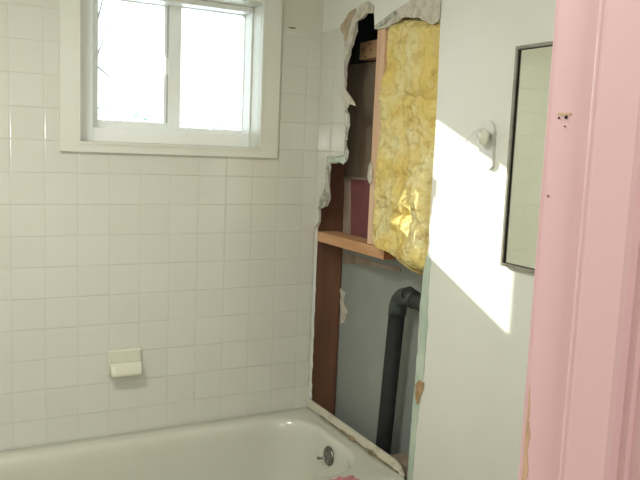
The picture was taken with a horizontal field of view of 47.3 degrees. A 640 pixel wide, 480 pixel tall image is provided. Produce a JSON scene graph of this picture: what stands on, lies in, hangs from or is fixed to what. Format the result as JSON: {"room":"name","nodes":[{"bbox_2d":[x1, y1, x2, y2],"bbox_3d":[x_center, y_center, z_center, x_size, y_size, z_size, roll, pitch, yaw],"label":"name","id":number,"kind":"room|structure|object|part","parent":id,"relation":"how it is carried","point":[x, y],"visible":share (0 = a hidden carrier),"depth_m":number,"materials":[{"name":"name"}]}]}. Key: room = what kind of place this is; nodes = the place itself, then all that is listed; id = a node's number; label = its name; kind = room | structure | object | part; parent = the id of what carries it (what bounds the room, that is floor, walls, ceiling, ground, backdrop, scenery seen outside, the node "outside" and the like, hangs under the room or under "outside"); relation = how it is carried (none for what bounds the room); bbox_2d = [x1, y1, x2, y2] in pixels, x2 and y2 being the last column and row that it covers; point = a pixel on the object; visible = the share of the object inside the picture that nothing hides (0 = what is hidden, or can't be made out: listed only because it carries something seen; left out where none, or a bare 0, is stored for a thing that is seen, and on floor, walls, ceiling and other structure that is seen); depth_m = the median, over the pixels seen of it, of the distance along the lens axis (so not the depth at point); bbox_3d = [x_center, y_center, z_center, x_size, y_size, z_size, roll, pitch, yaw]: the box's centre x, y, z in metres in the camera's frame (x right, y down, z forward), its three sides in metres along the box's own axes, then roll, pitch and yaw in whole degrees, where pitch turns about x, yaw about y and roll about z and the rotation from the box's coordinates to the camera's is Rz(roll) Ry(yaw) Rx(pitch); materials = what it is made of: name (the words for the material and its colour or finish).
{"room":"bathroom","nodes":[
{"label":"bathroom","id":0,"kind":"room"},
{"bbox_2d":[0,0,323,450],"bbox_3d":[-0.903,-0.095,2.591,1.901,2.400,0.208,-1,8,-28],"label":"wall","id":1,"kind":"structure","parent":0,"point":[203,265],"depth_m":2.65,"materials":[{"name":"white tile"}]},
{"bbox_2d":[108,348,142,377],"bbox_3d":[-0.700,0.445,2.633,0.120,0.092,0.051,-1,8,-28],"label":"soap dish","id":2,"kind":"object","parent":1,"relation":"attached to","point":[126,362],"visible":1,"depth_m":2.63,"materials":[{"name":"ceramic"}]},
{"bbox_2d":[109,360,142,377],"bbox_3d":[-0.698,0.466,2.631,0.112,0.049,0.041,-1,8,-28],"label":"tray","id":3,"kind":"object","parent":2,"relation":"on","point":[117,368],"depth_m":2.62,"materials":[{"name":"ceramic"}]},
{"bbox_2d":[59,0,282,157],"bbox_3d":[-0.555,-0.638,2.686,0.798,0.639,0.225,-1,8,-28],"label":"window","id":4,"kind":"structure","parent":1,"relation":"in","point":[80,129],"depth_m":2.73,"materials":[{"name":"white paint"}]},
{"bbox_3d":[-0.708,-0.629,2.700,0.312,0.509,0.014,-1,8,-28],"label":"sash","id":5,"kind":"part","parent":4,"relation":"part of","materials":[{"name":"white plastic"}]},
{"bbox_3d":[-0.434,-0.633,2.825,0.312,0.509,0.015,-1,8,-28],"label":"sash","id":6,"kind":"part","parent":4,"relation":"part of","materials":[{"name":"white plastic"}]},
{"bbox_2d":[350,13,368,64],"bbox_3d":[0.038,-0.136,3.225,0.360,2.400,0.035,-1,8,-28],"label":"wall","id":7,"kind":"structure","parent":0,"point":[363,25],"depth_m":3.17,"materials":[{"name":"black paper"}]},
{"bbox_2d":[367,13,408,61],"bbox_3d":[0.753,0.019,2.235,0.030,2.400,2.404,-1,8,-28],"label":"wall","id":8,"kind":"structure","parent":0,"point":[372,34],"depth_m":3.16,"materials":[{"name":"black paper"}]},
{"bbox_2d":[308,0,555,479],"bbox_3d":[0.495,0.040,1.986,0.024,2.400,2.204,-1,8,-28],"label":"wall","id":9,"kind":"structure","parent":0,"point":[475,312],"depth_m":2.13,"materials":[{"name":"white paint"}]},
{"bbox_2d":[372,18,439,274],"bbox_3d":[0.296,-0.318,2.419,0.140,0.843,0.376,-1,8,-28],"label":"insulation batt","id":10,"kind":"object","parent":9,"relation":"attached to","point":[409,82],"visible":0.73,"depth_m":2.36,"materials":[{"name":"yellow fabric"}]},
{"bbox_2d":[463,120,496,169],"bbox_3d":[0.438,-0.266,2.032,0.041,0.136,0.118,-1,8,-28],"label":"wall hook","id":11,"kind":"object","parent":9,"relation":"attached to","point":[486,133],"visible":1,"depth_m":2.00,"materials":[{"name":"white plastic"}]},
{"bbox_3d":[0.452,-0.281,1.996,0.032,0.046,0.046,-1,8,-28],"label":"knob","id":12,"kind":"part","parent":11,"relation":"part of","materials":[{"name":"ceramic"}]},
{"bbox_3d":[0.460,-0.265,2.024,0.010,0.136,0.074,-1,8,-28],"label":"plate","id":13,"kind":"part","parent":11,"relation":"part of","materials":[{"name":"white plastic"}]},
{"bbox_2d":[500,41,552,273],"bbox_3d":[0.602,-0.190,1.755,0.016,0.578,0.420,-1,8,-28],"label":"wall mirror","id":14,"kind":"object","parent":9,"relation":"attached to","point":[532,65],"visible":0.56,"depth_m":1.89,"materials":[{"name":"mirror"}]},
{"bbox_3d":[0.155,1.407,1.035,2.250,0.100,3.900,-1,8,-28],"label":"floor","id":15,"kind":"structure","parent":0,"visible":0},
{"bbox_2d":[0,398,404,479],"bbox_3d":[-0.710,0.940,2.318,1.861,0.433,0.723,-1,8,-28],"label":"bathtub","id":16,"kind":"object","parent":15,"relation":"on","point":[297,443],"visible":1,"depth_m":2.70,"materials":[{"name":"ceramic"}]},
{"bbox_3d":[0.029,0.800,2.701,0.015,0.072,0.072,-1,8,-28],"label":"overflow plate","id":17,"kind":"part","parent":16,"relation":"part of","materials":[{"name":"silver metal"}]},
{"bbox_2d":[331,475,359,479],"bbox_3d":[0.081,0.769,2.325,0.118,0.026,0.100,-1,8,-28],"label":"washcloth","id":18,"kind":"object","parent":16,"relation":"on","point":[349,477],"visible":1,"depth_m":2.34,"materials":[{"name":"pink fabric"}]},
{"bbox_2d":[312,57,350,415],"bbox_3d":[0.035,-0.108,3.003,0.118,2.400,0.040,-1,8,-28],"label":"stud","id":19,"kind":"object","parent":15,"relation":"on","point":[328,268],"visible":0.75,"depth_m":3.03,"materials":[{"name":"brown wood"}]},
{"bbox_2d":[342,176,369,251],"bbox_3d":[0.133,-0.102,2.952,0.018,0.319,0.380,-1,8,-28],"label":"board","id":20,"kind":"object","parent":19,"relation":"attached to","point":[356,191],"visible":0.66,"depth_m":2.92,"materials":[{"name":"red wood"}]},
{"bbox_2d":[318,231,395,259],"bbox_3d":[0.145,0.016,2.768,0.088,0.040,0.492,-1,8,-28],"label":"board","id":21,"kind":"object","parent":19,"relation":"attached to","point":[354,243],"visible":0.66,"depth_m":2.75,"materials":[{"name":"brown wood"}]},
{"bbox_2d":[367,17,407,244],"bbox_3d":[0.239,-0.614,2.549,0.103,1.267,0.061,-1,8,-28],"label":"stud","id":22,"kind":"object","parent":21,"relation":"on","point":[382,37],"visible":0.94,"depth_m":2.55,"materials":[{"name":"brown wood"}]},
{"bbox_2d":[334,61,375,426],"bbox_3d":[0.426,0.277,2.462,0.018,1.806,1.440,-1,8,-28],"label":"board","id":23,"kind":"object","parent":15,"relation":"on","point":[362,76],"visible":0.14,"depth_m":2.91,"materials":[{"name":"brown wood"}]},
{"bbox_2d":[359,39,376,60],"bbox_3d":[0.223,-0.713,2.723,0.048,0.065,0.224,-1,8,-28],"label":"block","id":24,"kind":"object","parent":23,"relation":"attached to","point":[368,49],"visible":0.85,"depth_m":2.76,"materials":[{"name":"brown wood"}]},
{"bbox_2d":[335,251,422,454],"bbox_3d":[0.426,0.648,2.442,0.015,1.075,1.507,-1,8,-28],"label":"board","id":25,"kind":"object","parent":15,"relation":"on","point":[368,283],"visible":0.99,"depth_m":2.85,"materials":[{"name":"paint"}]},
{"bbox_2d":[376,286,420,454],"bbox_3d":[0.331,0.664,2.442,0.074,1.020,0.550,-1,8,-28],"label":"drain pipe","id":26,"kind":"object","parent":15,"relation":"on","point":[404,297],"visible":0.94,"depth_m":2.56,"materials":[{"name":"black plastic"}]},
{"bbox_2d":[391,453,408,479],"bbox_3d":[0.314,0.974,2.588,0.062,0.382,0.180,-1,8,-28],"label":"block","id":27,"kind":"object","parent":15,"relation":"on","point":[402,458],"visible":0.35,"depth_m":2.58,"materials":[{"name":"brown wood"}]},
{"bbox_3d":[0.619,0.202,0.748,0.944,2.400,0.119,-1,8,-28],"label":"wall","id":28,"kind":"structure","parent":0,"visible":0},
{"bbox_2d":[518,0,639,479],"bbox_3d":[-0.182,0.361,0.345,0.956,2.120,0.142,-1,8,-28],"label":"door","id":29,"kind":"structure","parent":28,"relation":"in","point":[581,414],"depth_m":0.49,"materials":[{"name":"pink paint"}]},
{"bbox_3d":[0.182,0.342,0.611,0.064,2.120,0.011,-1,8,-28],"label":"casing","id":30,"kind":"part","parent":29,"relation":"part of","materials":[{"name":"pink paint"}]},
{"label":"outside","id":31,"kind":"structure","parent":0,"visible":0},
{"bbox_3d":[-16.491,-2.553,33.975,60.000,0.100,69.700,-1,8,-28],"label":"ground","id":32,"kind":"structure","parent":31,"visible":0},
{"bbox_2d":[98,0,113,108],"bbox_3d":[-1.114,-0.788,3.274,0.465,5.426,0.429,-1,8,-28],"label":"bare tree","id":33,"kind":"object","parent":32,"relation":"on","point":[101,0],"visible":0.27,"depth_m":3.44,"materials":[{"name":"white plant"}]},
{"bbox_2d":[98,54,157,120],"bbox_3d":[-7.594,-4.278,27.995,3.176,5.598,4.053,2,7,1],"label":"bare tree","id":34,"kind":"object","parent":32,"relation":"on","point":[125,117],"visible":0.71,"depth_m":27.58,"materials":[{"name":"white plant"}]},
{"bbox_2d":[126,102,148,121],"bbox_3d":[-8.030,-4.059,32.330,2.128,4.040,2.174,-1,8,-28],"label":"evergreen shrub","id":35,"kind":"object","parent":32,"relation":"on","point":[143,117],"visible":0.16,"depth_m":31.88,"materials":[{"name":"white plant"}]},
{"bbox_2d":[180,98,212,128],"bbox_3d":[-5.825,-4.345,33.490,2.379,4.495,2.503,0,8,-21],"label":"bare tree","id":36,"kind":"object","parent":32,"relation":"on","point":[182,112],"visible":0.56,"depth_m":33.08,"materials":[{"name":"white plant"}]},
{"bbox_2d":[213,116,229,129],"bbox_3d":[-4.202,-3.500,31.075,1.564,3.562,1.628,-1,8,-28],"label":"evergreen shrub","id":37,"kind":"object","parent":32,"relation":"on","point":[221,118],"visible":0.09,"depth_m":30.63,"materials":[{"name":"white plant"}]}
]}

